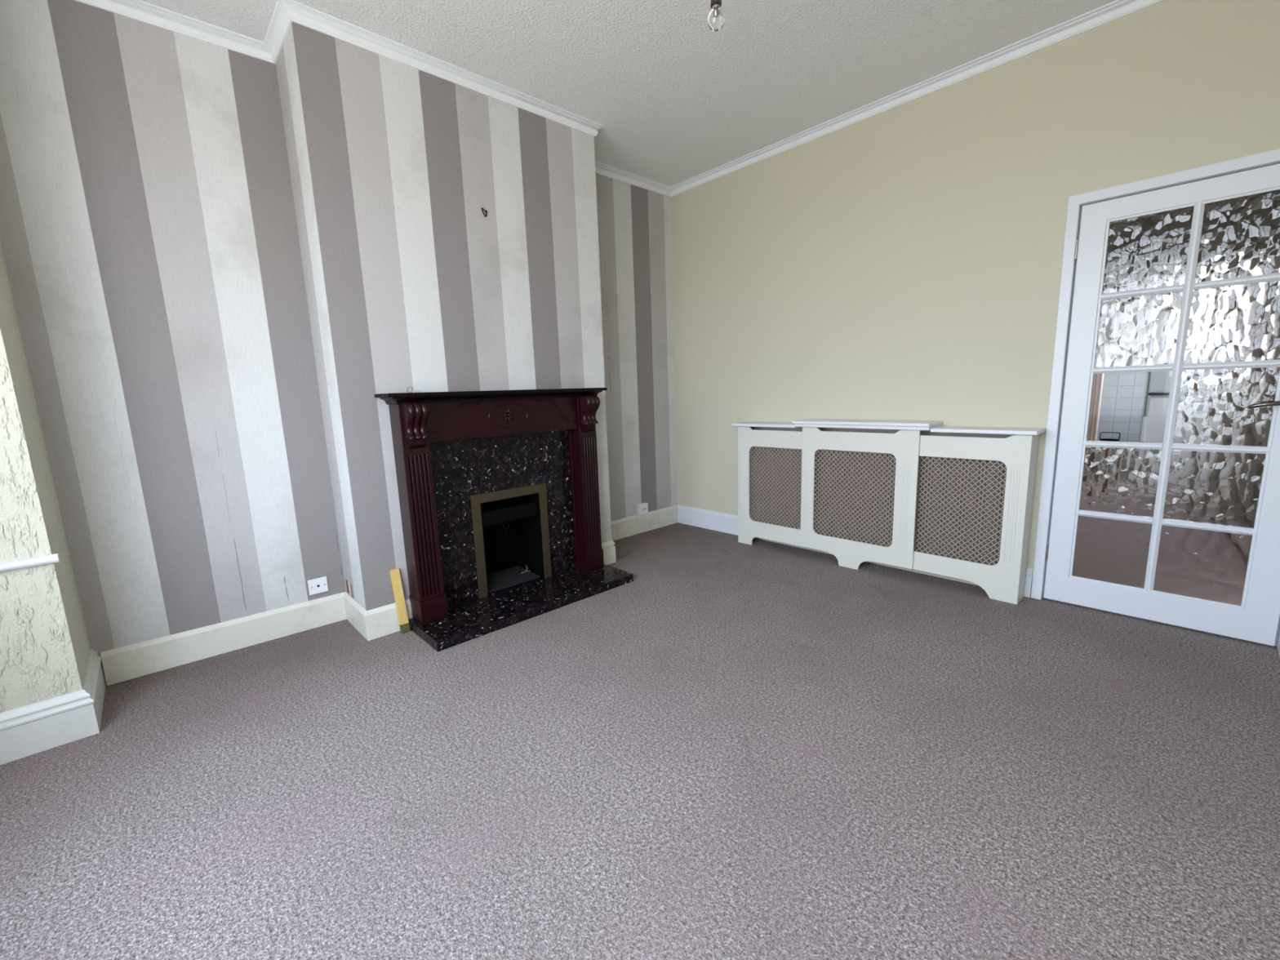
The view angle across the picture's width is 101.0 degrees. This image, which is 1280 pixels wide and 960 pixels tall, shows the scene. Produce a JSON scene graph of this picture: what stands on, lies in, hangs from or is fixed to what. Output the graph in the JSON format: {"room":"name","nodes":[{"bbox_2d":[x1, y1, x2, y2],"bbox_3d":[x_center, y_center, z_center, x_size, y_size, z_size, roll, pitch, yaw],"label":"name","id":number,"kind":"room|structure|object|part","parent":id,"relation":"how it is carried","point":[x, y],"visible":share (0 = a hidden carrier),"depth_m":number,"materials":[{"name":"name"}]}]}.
{"room":"living room","nodes":[
{"label":"living room","id":0,"kind":"room"},
{"bbox_2d":[0,240,90,712],"bbox_3d":[-2.191,-0.408,1.543,0.315,2.814,1.283,-5,10,-18],"label":"wall","id":1,"kind":"structure","parent":0,"point":[45,648],"depth_m":1.84,"materials":[{"name":"beige paint"}]},
{"bbox_2d":[0,553,59,571],"bbox_3d":[-1.256,0.457,0.610,0.571,0.028,2.940,-11,13,-42],"label":"trim","id":2,"kind":"structure","parent":1,"relation":"attached to","point":[51,558],"depth_m":1.80,"materials":[{"name":"white paint"}]},
{"bbox_2d":[0,648,105,764],"bbox_3d":[-1.387,1.015,0.874,0.580,0.176,3.390,-11,13,-42],"label":"baseboard","id":3,"kind":"structure","parent":1,"relation":"attached to","point":[25,731],"depth_m":1.89,"materials":[{"name":"white wood"}]},
{"bbox_2d":[0,0,346,684],"bbox_3d":[-2.055,-0.557,2.399,0.993,2.814,0.060,-10,13,-41],"label":"wall","id":4,"kind":"structure","parent":0,"point":[149,237],"depth_m":2.31,"materials":[{"name":"paper"}]},
{"bbox_2d":[307,576,328,595],"bbox_3d":[-1.716,0.564,2.812,0.088,0.082,0.010,-11,13,-42],"label":"socket","id":5,"kind":"object","parent":4,"relation":"attached to","point":[317,585],"visible":1,"depth_m":2.81,"materials":[{"name":"white plastic"}]},
{"bbox_2d":[275,22,366,609],"bbox_3d":[-1.550,-0.608,2.601,0.031,2.814,0.450,-11,13,-42],"label":"wall","id":6,"kind":"structure","parent":0,"point":[286,64],"depth_m":2.52,"materials":[{"name":"paper"}]},
{"bbox_2d":[292,22,611,610],"bbox_3d":[-0.988,-0.718,3.138,1.600,2.814,0.480,-11,13,-42],"label":"wall","id":7,"kind":"structure","parent":0,"point":[426,291],"depth_m":2.69,"materials":[{"name":"paper"}]},
{"bbox_2d":[100,591,412,685],"bbox_3d":[-1.767,0.761,2.536,1.165,0.152,0.417,-11,13,-42],"label":"baseboard","id":8,"kind":"structure","parent":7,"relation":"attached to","point":[119,664],"depth_m":2.60,"materials":[{"name":"beige paint"}]},
{"bbox_2d":[481,207,487,217],"bbox_3d":[-0.838,-1.441,2.844,0.033,0.047,0.008,-11,13,-42],"label":"hook","id":9,"kind":"object","parent":7,"relation":"attached to","point":[486,211],"visible":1,"depth_m":2.84,"materials":[{"name":"black metal"}]},
{"bbox_2d":[601,540,616,564],"bbox_3d":[-0.402,0.495,3.812,0.210,0.160,0.447,-11,13,-42],"label":"baseboard","id":10,"kind":"structure","parent":7,"relation":"attached to","point":[609,549],"depth_m":3.68,"materials":[{"name":"beige paint"}]},
{"bbox_2d":[74,0,1164,196],"bbox_3d":[0.100,-1.932,1.824,3.725,0.057,3.530,-11,13,-42],"label":"trim","id":11,"kind":"structure","parent":7,"relation":"attached to","point":[286,12],"depth_m":2.54,"materials":[{"name":"white paint"}]},
{"bbox_2d":[140,0,1115,186],"bbox_3d":[0.098,-2.000,1.813,3.965,0.080,3.730,-11,13,-42],"label":"ceiling","id":12,"kind":"structure","parent":0,"point":[676,99],"depth_m":2.56,"materials":[{"name":"white paint"}]},
{"bbox_2d":[707,0,724,31],"bbox_3d":[0.259,-1.762,1.804,0.090,0.396,0.090,-11,13,-42],"label":"bulb","id":13,"kind":"object","parent":12,"relation":"hanging from","point":[716,18],"visible":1,"depth_m":1.81,"materials":[{"name":"clear glass"}]},
{"bbox_2d":[595,173,677,521],"bbox_3d":[-0.125,-0.931,4.230,1.222,2.814,0.060,-11,13,-42],"label":"wall","id":14,"kind":"structure","parent":0,"point":[634,222],"depth_m":4.27,"materials":[{"name":"paper"}]},
{"bbox_2d":[637,502,648,515],"bbox_3d":[0.024,0.243,4.468,0.098,0.090,0.031,-11,13,-42],"label":"socket","id":15,"kind":"object","parent":14,"relation":"attached to","point":[642,508],"visible":1,"depth_m":4.45,"materials":[{"name":"white plastic"}]},
{"bbox_2d":[610,504,677,540],"bbox_3d":[-0.069,0.383,4.409,1.142,0.160,0.017,-11,13,-42],"label":"baseboard","id":16,"kind":"structure","parent":14,"relation":"attached to","point":[621,528],"depth_m":4.49,"materials":[{"name":"beige paint"}]},
{"bbox_2d":[0,522,1279,959],"bbox_3d":[-0.119,0.896,2.036,4.660,0.060,3.680,-11,13,-42],"label":"floor","id":17,"kind":"structure","parent":0,"point":[730,749],"depth_m":1.59,"materials":[{"name":"grey carpet"}]},
{"bbox_2d":[389,568,409,632],"bbox_3d":[-1.236,0.620,2.714,0.047,0.330,0.067,-11,13,-42],"label":"batten","id":18,"kind":"object","parent":17,"relation":"on","point":[396,580],"visible":1,"depth_m":2.71,"materials":[{"name":"yellow wood"}]},
{"bbox_2d":[408,564,633,651],"bbox_3d":[-0.634,0.685,3.060,1.260,0.050,0.390,-11,13,-42],"label":"hearth","id":19,"kind":"object","parent":17,"relation":"on","point":[466,621],"visible":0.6,"depth_m":2.92,"materials":[{"name":"stone"}]},
{"bbox_2d":[374,387,607,624],"bbox_3d":[-0.718,0.078,3.015,1.310,1.166,0.224,-11,13,-42],"label":"fireplace surround","id":20,"kind":"object","parent":19,"relation":"on","point":[417,420],"visible":1,"depth_m":2.75,"materials":[{"name":"red wood"}]},
{"bbox_2d":[406,386,422,392],"bbox_3d":[-1.123,-0.448,2.619,0.068,0.030,0.026,-11,13,-42],"label":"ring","id":21,"kind":"object","parent":20,"relation":"on","point":[412,391],"visible":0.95,"depth_m":2.62,"materials":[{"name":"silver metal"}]},
{"bbox_3d":[-0.753,-0.465,2.942,1.260,0.033,0.176,-11,13,-42],"label":"shelf moulding","id":22,"kind":"part","parent":20,"relation":"part of","materials":[{"name":"black wood"}]},
{"bbox_2d":[374,387,607,397],"bbox_3d":[-0.748,-0.489,2.932,1.310,0.018,0.192,-11,13,-42],"label":"mantel shelf","id":23,"kind":"object","parent":20,"relation":"attached to","point":[553,392],"depth_m":2.82,"materials":[{"name":"black wood"}]},
{"bbox_2d":[429,429,575,608],"bbox_3d":[-0.780,0.190,3.106,0.903,0.920,0.030,-11,13,-42],"label":"panel","id":24,"kind":"object","parent":19,"relation":"on","point":[462,468],"visible":0.7,"depth_m":2.98,"materials":[{"name":"stone"}]},
{"bbox_2d":[470,483,551,598],"bbox_3d":[-0.849,0.334,3.232,0.488,0.600,0.302,-11,13,-42],"label":"insert","id":25,"kind":"object","parent":19,"relation":"on","point":[508,531],"visible":0.97,"depth_m":3.29,"materials":[{"name":"gold metal"}]},
{"bbox_2d":[486,565,539,592],"bbox_3d":[-0.823,0.606,3.264,0.344,0.039,0.205,-11,13,-42],"label":"tray","id":26,"kind":"object","parent":25,"relation":"on","point":[504,580],"depth_m":3.26,"materials":[{"name":"black metal"}]},
{"bbox_2d":[732,418,1045,604],"bbox_3d":[1.410,0.096,3.422,0.232,0.955,1.870,-11,13,-42],"label":"radiator cover","id":27,"kind":"object","parent":17,"relation":"on","point":[1004,580],"visible":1,"depth_m":3.14,"materials":[{"name":"white wood"}]},
{"bbox_3d":[0.825,0.027,4.101,0.154,0.904,0.015,-11,13,-42],"label":"panel","id":28,"kind":"part","parent":27,"relation":"part of","materials":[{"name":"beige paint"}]},
{"bbox_2d":[732,421,799,427],"bbox_3d":[0.945,-0.404,3.841,0.207,0.021,0.530,-11,13,-42],"label":"shelf","id":29,"kind":"object","parent":27,"relation":"attached to","point":[742,424],"depth_m":3.80,"materials":[{"name":"white wood"}]},
{"bbox_3d":[0.963,0.068,3.829,0.015,0.904,0.605,-11,13,-42],"label":"panel","id":30,"kind":"part","parent":27,"relation":"part of","materials":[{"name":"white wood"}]},
{"bbox_2d":[750,446,801,528],"bbox_3d":[0.978,0.044,3.822,0.003,0.624,0.452,-11,13,-42],"label":"lattice grille","id":31,"kind":"object","parent":27,"relation":"attached to","point":[756,524],"depth_m":3.82,"materials":[{"name":"beige"}]},
{"bbox_2d":[813,448,896,546],"bbox_3d":[1.364,0.101,3.389,0.003,0.640,0.577,-11,13,-42],"label":"lattice grille","id":32,"kind":"object","parent":27,"relation":"attached to","point":[843,542],"depth_m":3.37,"materials":[{"name":"beige"}]},
{"bbox_3d":[1.370,0.126,3.373,0.016,0.914,0.743,-11,13,-42],"label":"panel","id":33,"kind":"part","parent":27,"relation":"part of","materials":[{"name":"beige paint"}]},
{"bbox_2d":[791,418,942,426],"bbox_3d":[1.405,-0.363,3.332,0.231,0.020,0.858,-11,13,-42],"label":"shelf","id":34,"kind":"object","parent":27,"relation":"attached to","point":[809,422],"depth_m":3.26,"materials":[{"name":"white wood"}]},
{"bbox_3d":[1.412,-0.344,3.337,0.219,0.020,0.847,-11,13,-42],"label":"shelf moulding","id":35,"kind":"part","parent":27,"relation":"part of","materials":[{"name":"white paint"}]},
{"bbox_2d":[914,456,1006,564],"bbox_3d":[1.798,0.167,2.957,0.003,0.624,0.468,-11,13,-42],"label":"lattice grille","id":36,"kind":"object","parent":27,"relation":"attached to","point":[926,557],"depth_m":2.95,"materials":[{"name":"beige"}]},
{"bbox_3d":[1.797,0.188,2.947,0.015,0.904,0.584,-11,13,-42],"label":"panel","id":37,"kind":"part","parent":27,"relation":"part of","materials":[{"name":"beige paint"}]},
{"bbox_2d":[929,426,1045,435],"bbox_3d":[1.875,-0.270,2.859,0.207,0.021,0.492,-11,13,-42],"label":"shelf","id":38,"kind":"object","parent":27,"relation":"attached to","point":[964,429],"depth_m":2.80,"materials":[{"name":"white wood"}]},
{"bbox_3d":[2.055,0.204,2.800,0.154,0.904,0.015,-11,13,-42],"label":"panel","id":39,"kind":"part","parent":27,"relation":"part of","materials":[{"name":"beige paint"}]},
{"bbox_2d":[670,0,1279,588],"bbox_3d":[1.544,-0.838,3.339,0.110,2.814,3.650,-11,13,-42],"label":"wall","id":40,"kind":"structure","parent":0,"point":[904,262],"depth_m":3.00,"materials":[{"name":"beige paint"}]},
{"bbox_2d":[677,504,1033,597],"bbox_3d":[1.238,0.435,3.838,0.017,0.160,2.640,-11,13,-42],"label":"baseboard","id":41,"kind":"structure","parent":40,"relation":"attached to","point":[708,519],"depth_m":4.48,"materials":[{"name":"white paint"}]},
{"bbox_2d":[751,446,1006,564],"bbox_3d":[1.464,0.054,3.454,0.098,0.722,1.690,-11,13,-42],"label":"radiator","id":42,"kind":"object","parent":40,"relation":"attached to","point":[993,462],"visible":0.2,"depth_m":3.33,"materials":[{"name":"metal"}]},
{"bbox_2d":[1031,148,1279,649],"bbox_3d":[2.434,-0.324,2.423,0.182,2.045,0.886,-11,13,-42],"label":"door","id":43,"kind":"structure","parent":40,"relation":"in","point":[1160,494],"depth_m":2.41,"materials":[{"name":"white paint"}]},
{"bbox_3d":[2.349,0.358,2.642,0.010,0.333,0.284,-11,13,-42],"label":"glass pane","id":44,"kind":"part","parent":43,"relation":"part of","materials":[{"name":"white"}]},
{"bbox_3d":[2.337,0.005,2.582,0.010,0.325,0.284,-11,13,-42],"label":"glass pane","id":45,"kind":"part","parent":43,"relation":"part of","materials":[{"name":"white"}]},
{"bbox_3d":[2.327,-0.348,2.525,0.004,0.329,0.284,-11,13,-42],"label":"glass pane","id":46,"kind":"part","parent":43,"relation":"part of","materials":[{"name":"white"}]},
{"bbox_3d":[2.313,-0.695,2.464,0.010,0.316,0.284,-11,13,-42],"label":"glass pane","id":47,"kind":"part","parent":43,"relation":"part of","materials":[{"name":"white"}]},
{"bbox_3d":[2.301,-1.043,2.405,0.010,0.331,0.284,-11,13,-42],"label":"glass pane","id":48,"kind":"part","parent":43,"relation":"part of","materials":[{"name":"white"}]},
{"bbox_3d":[2.567,0.390,2.410,0.010,0.333,0.291,-11,13,-42],"label":"glass pane","id":49,"kind":"part","parent":43,"relation":"part of","materials":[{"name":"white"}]},
{"bbox_3d":[2.555,0.036,2.351,0.010,0.325,0.291,-11,13,-42],"label":"glass pane","id":50,"kind":"part","parent":43,"relation":"part of","materials":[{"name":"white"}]},
{"bbox_3d":[2.543,-0.316,2.292,0.010,0.329,0.291,-11,13,-42],"label":"glass pane","id":51,"kind":"part","parent":43,"relation":"part of","materials":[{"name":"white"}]},
{"bbox_3d":[2.531,-0.663,2.233,0.010,0.316,0.291,-11,13,-42],"label":"glass pane","id":52,"kind":"part","parent":43,"relation":"part of","materials":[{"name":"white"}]},
{"bbox_3d":[2.519,-1.012,2.174,0.010,0.331,0.291,-11,13,-42],"label":"glass pane","id":53,"kind":"part","parent":43,"relation":"part of","materials":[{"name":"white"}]},
{"bbox_3d":[2.595,-0.309,2.152,0.150,0.034,0.051,5,12,38],"label":"lever","id":54,"kind":"part","parent":43,"relation":"part of","materials":[{"name":"silver metal"}]}
]}

